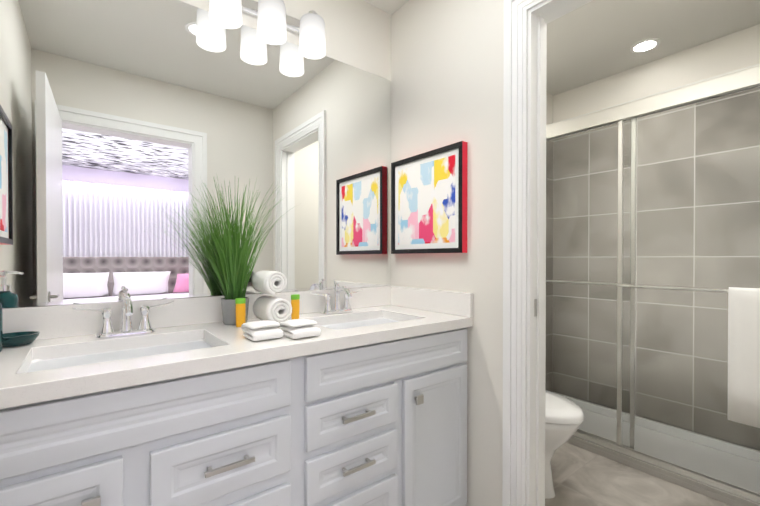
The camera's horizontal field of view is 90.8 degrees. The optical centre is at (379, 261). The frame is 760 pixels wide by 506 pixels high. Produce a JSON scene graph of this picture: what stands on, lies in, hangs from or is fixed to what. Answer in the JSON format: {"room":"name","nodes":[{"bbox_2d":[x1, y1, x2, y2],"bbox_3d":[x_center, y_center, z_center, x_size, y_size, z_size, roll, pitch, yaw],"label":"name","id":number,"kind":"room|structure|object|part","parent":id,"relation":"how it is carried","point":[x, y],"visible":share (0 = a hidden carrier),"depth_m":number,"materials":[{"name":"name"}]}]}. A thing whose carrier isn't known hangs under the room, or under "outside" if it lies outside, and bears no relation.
{"room":"bathroom","nodes":[
{"label":"bathroom","id":0,"kind":"room"},
{"bbox_2d":[0,0,390,307],"bbox_3d":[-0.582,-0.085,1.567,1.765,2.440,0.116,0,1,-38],"label":"mirror","id":1,"kind":"object","parent":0,"point":[114,114],"depth_m":1.37,"materials":[{"name":"clear glass"}]},
{"bbox_2d":[2,284,390,307],"bbox_3d":[-0.546,0.128,1.522,1.537,0.011,0.002,0,1,-38],"label":"channel","id":2,"kind":"object","parent":1,"relation":"attached to","point":[119,299],"visible":0.78,"depth_m":1.31,"materials":[{"name":"silver metal"}]},
{"bbox_2d":[209,0,325,58],"bbox_3d":[-0.442,-0.974,1.499,0.528,0.179,0.164,0,1,-38],"label":"sconce","id":3,"kind":"object","parent":1,"relation":"attached to","point":[275,22],"visible":1,"depth_m":1.50,"materials":[{"name":"white glass"}]},
{"bbox_2d":[391,0,503,505],"bbox_3d":[0.601,-0.084,1.397,0.110,2.440,1.620,0,1,-38],"label":"wall","id":4,"kind":"structure","parent":0,"point":[447,72],"depth_m":1.58,"materials":[{"name":"white paint"}]},
{"bbox_2d":[3,287,391,338],"bbox_3d":[-0.544,0.185,1.520,1.540,0.100,0.019,0,1,-38],"label":"backsplash","id":5,"kind":"structure","parent":4,"relation":"attached to","point":[52,322],"depth_m":1.34,"materials":[{"name":"white stone"}]},
{"bbox_2d":[391,141,467,253],"bbox_3d":[0.215,-0.272,1.771,0.034,0.470,0.467,0,1,-38],"label":"picture","id":6,"kind":"object","parent":4,"relation":"attached to","point":[428,201],"visible":1,"depth_m":1.73,"materials":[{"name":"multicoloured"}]},
{"bbox_2d":[392,287,472,314],"bbox_3d":[0.224,0.183,1.776,0.020,0.100,0.522,0,1,-38],"label":"backsplash","id":7,"kind":"structure","parent":4,"relation":"attached to","point":[450,302],"depth_m":1.73,"materials":[{"name":"white stone"}]},
{"bbox_2d":[502,0,545,505],"bbox_3d":[0.740,0.066,1.116,0.018,2.145,0.843,0,1,-38],"label":"trim","id":8,"kind":"structure","parent":4,"relation":"attached to","point":[515,169],"depth_m":1.41,"materials":[{"name":"white wood"}]},
{"bbox_2d":[526,0,592,505],"bbox_3d":[0.790,0.110,1.156,0.111,2.055,0.663,0,1,-38],"label":"trim","id":9,"kind":"structure","parent":4,"relation":"attached to","point":[541,16],"depth_m":1.39,"materials":[{"name":"white wood"}]},
{"bbox_2d":[546,92,552,124],"bbox_3d":[0.771,-0.093,2.609,1.650,2.440,0.140,0,1,-38],"label":"wall","id":10,"kind":"structure","parent":0,"point":[549,108],"depth_m":2.95,"materials":[{"name":"white paint"}]},
{"bbox_2d":[545,140,552,391],"bbox_3d":[1.172,0.007,2.828,0.510,2.065,0.010,0,1,-38],"label":"wall tile","id":11,"kind":"structure","parent":10,"relation":"attached to","point":[549,292],"depth_m":2.95,"materials":[{"name":"grey tile"}]},
{"bbox_2d":[363,0,759,95],"bbox_3d":[0.608,-1.354,1.374,3.415,0.100,1.870,0,1,-38],"label":"ceiling","id":12,"kind":"structure","parent":0,"point":[592,41],"depth_m":2.13,"materials":[{"name":"white paint"}]},
{"bbox_2d":[630,38,659,52],"bbox_3d":[1.611,-1.307,2.279,0.150,0.006,0.150,0,1,-38],"label":"recessed light","id":13,"kind":"object","parent":12,"relation":"in","point":[645,45],"visible":1,"depth_m":2.27,"materials":[{"name":"white"}]},
{"bbox_2d":[545,442,730,505],"bbox_3d":[1.051,1.202,-0.639,5.500,0.100,5.800,0,1,-38],"label":"floor","id":14,"kind":"structure","parent":0,"point":[582,477],"depth_m":1.88,"materials":[{"name":"tile"}]},
{"bbox_2d":[0,323,472,505],"bbox_3d":[-0.380,0.706,1.314,1.540,0.859,0.552,0,1,-38],"label":"bathroom vanity","id":15,"kind":"object","parent":14,"relation":"on","point":[360,399],"depth_m":1.04,"materials":[{"name":"white wood"}]},
{"bbox_2d":[0,303,472,402],"bbox_3d":[-0.383,0.256,1.315,1.540,0.040,0.542,0,1,-38],"label":"countertop","id":16,"kind":"structure","parent":15,"relation":"on","point":[234,347],"depth_m":1.06,"materials":[{"name":"white stone"}]},
{"bbox_2d":[0,275,6,351],"bbox_3d":[-1.018,0.135,0.972,0.077,0.206,0.066,0,1,-38],"label":"soap dispenser","id":17,"kind":"object","parent":16,"relation":"on","point":[1,322],"visible":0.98,"depth_m":0.98,"materials":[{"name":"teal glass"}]},
{"bbox_2d":[3,331,39,346],"bbox_3d":[-1.035,0.223,1.061,0.108,0.030,0.092,0,1,-38],"label":"soap dish","id":18,"kind":"object","parent":16,"relation":"on","point":[13,339],"visible":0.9,"depth_m":1.05,"materials":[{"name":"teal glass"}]},
{"bbox_2d":[20,335,219,370],"bbox_3d":[-0.696,0.342,1.054,0.510,0.152,0.370,0,1,-38],"label":"sink","id":19,"kind":"object","parent":16,"relation":"in","point":[158,346],"depth_m":1.12,"materials":[{"name":"white ceramic"}]},
{"bbox_2d":[72,291,175,338],"bbox_3d":[-0.794,0.170,1.179,0.273,0.135,0.143,0,1,-38],"label":"faucet","id":20,"kind":"object","parent":16,"relation":"on","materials":[{"name":"silver metal"}]},
{"bbox_2d":[151,178,295,324],"bbox_3d":[-0.510,-0.038,1.279,0.483,0.549,0.415,0,1,-38],"label":"grass plant","id":21,"kind":"object","parent":16,"relation":"on","point":[235,266],"visible":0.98,"depth_m":1.34,"materials":[{"name":"green plant"}]},
{"bbox_3d":[-0.547,0.188,1.419,0.100,0.095,0.100,0,1,-38],"label":"pot","id":22,"kind":"part","parent":21,"relation":"part of","materials":[{"name":"grey ceramic"}]},
{"bbox_2d":[235,298,245,326],"bbox_3d":[-0.500,0.184,1.345,0.036,0.103,0.024,0,1,-44],"label":"toiletry tube","id":23,"kind":"object","parent":16,"relation":"on","point":[241,309],"depth_m":1.34,"materials":[{"name":"orange plastic"}]},
{"bbox_2d":[291,294,299,319],"bbox_3d":[-0.333,0.183,1.476,0.036,0.103,0.024,0,1,-44],"label":"toiletry tube","id":24,"kind":"object","parent":16,"relation":"on","point":[295,302],"depth_m":1.47,"materials":[{"name":"orange plastic"}]},
{"bbox_2d":[308,283,363,314],"bbox_3d":[-0.168,0.166,1.668,0.273,0.135,0.143,0,1,-38],"label":"faucet","id":25,"kind":"object","parent":16,"relation":"on","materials":[{"name":"silver metal"}]},
{"bbox_2d":[320,315,399,330],"bbox_3d":[-0.070,0.339,1.544,0.510,0.152,0.370,0,1,-38],"label":"sink","id":26,"kind":"object","parent":16,"relation":"in","point":[361,320],"depth_m":1.67,"materials":[{"name":"white ceramic"}]},
{"bbox_2d":[545,390,583,498],"bbox_3d":[0.683,0.743,1.989,0.406,0.774,0.752,0,1,-38],"label":"toilet","id":27,"kind":"object","parent":14,"relation":"on","point":[564,418],"visible":0.19,"depth_m":1.73,"materials":[{"name":"white ceramic"}]},
{"bbox_3d":[0.747,0.932,1.909,0.364,0.399,0.530,0,1,-38],"label":"bowl","id":28,"kind":"part","parent":27,"relation":"part of","materials":[{"name":"white ceramic"}]},
{"bbox_3d":[0.750,0.707,1.903,0.372,0.048,0.532,0,1,-38],"label":"seat","id":29,"kind":"part","parent":27,"relation":"part of","materials":[{"name":"white ceramic"}]},
{"bbox_2d":[545,63,759,505],"bbox_3d":[1.603,0.122,2.207,0.592,2.014,1.496,0,1,-38],"label":"shower enclosure","id":30,"kind":"object","parent":14,"relation":"on","point":[722,471],"visible":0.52,"depth_m":2.03,"materials":[{"name":"clear glass"}]},
{"bbox_2d":[727,287,759,427],"bbox_3d":[1.709,0.427,1.625,0.040,0.614,0.293,0,1,-38],"label":"towel","id":31,"kind":"object","parent":30,"relation":"hanging from","point":[743,325],"depth_m":1.69,"materials":[{"name":"white fabric"}]},
{"bbox_2d":[552,24,759,450],"bbox_3d":[1.867,-0.092,2.457,0.110,2.440,1.730,0,1,-38],"label":"wall","id":32,"kind":"structure","parent":0,"point":[740,49],"depth_m":2.40,"materials":[{"name":"white paint"}]},
{"bbox_2d":[553,87,759,450],"bbox_3d":[1.841,0.011,2.393,0.010,2.065,1.500,0,1,-38],"label":"wall tile","id":33,"kind":"structure","parent":32,"relation":"attached to","point":[730,216],"depth_m":2.41,"materials":[{"name":"grey tile"}]}
]}

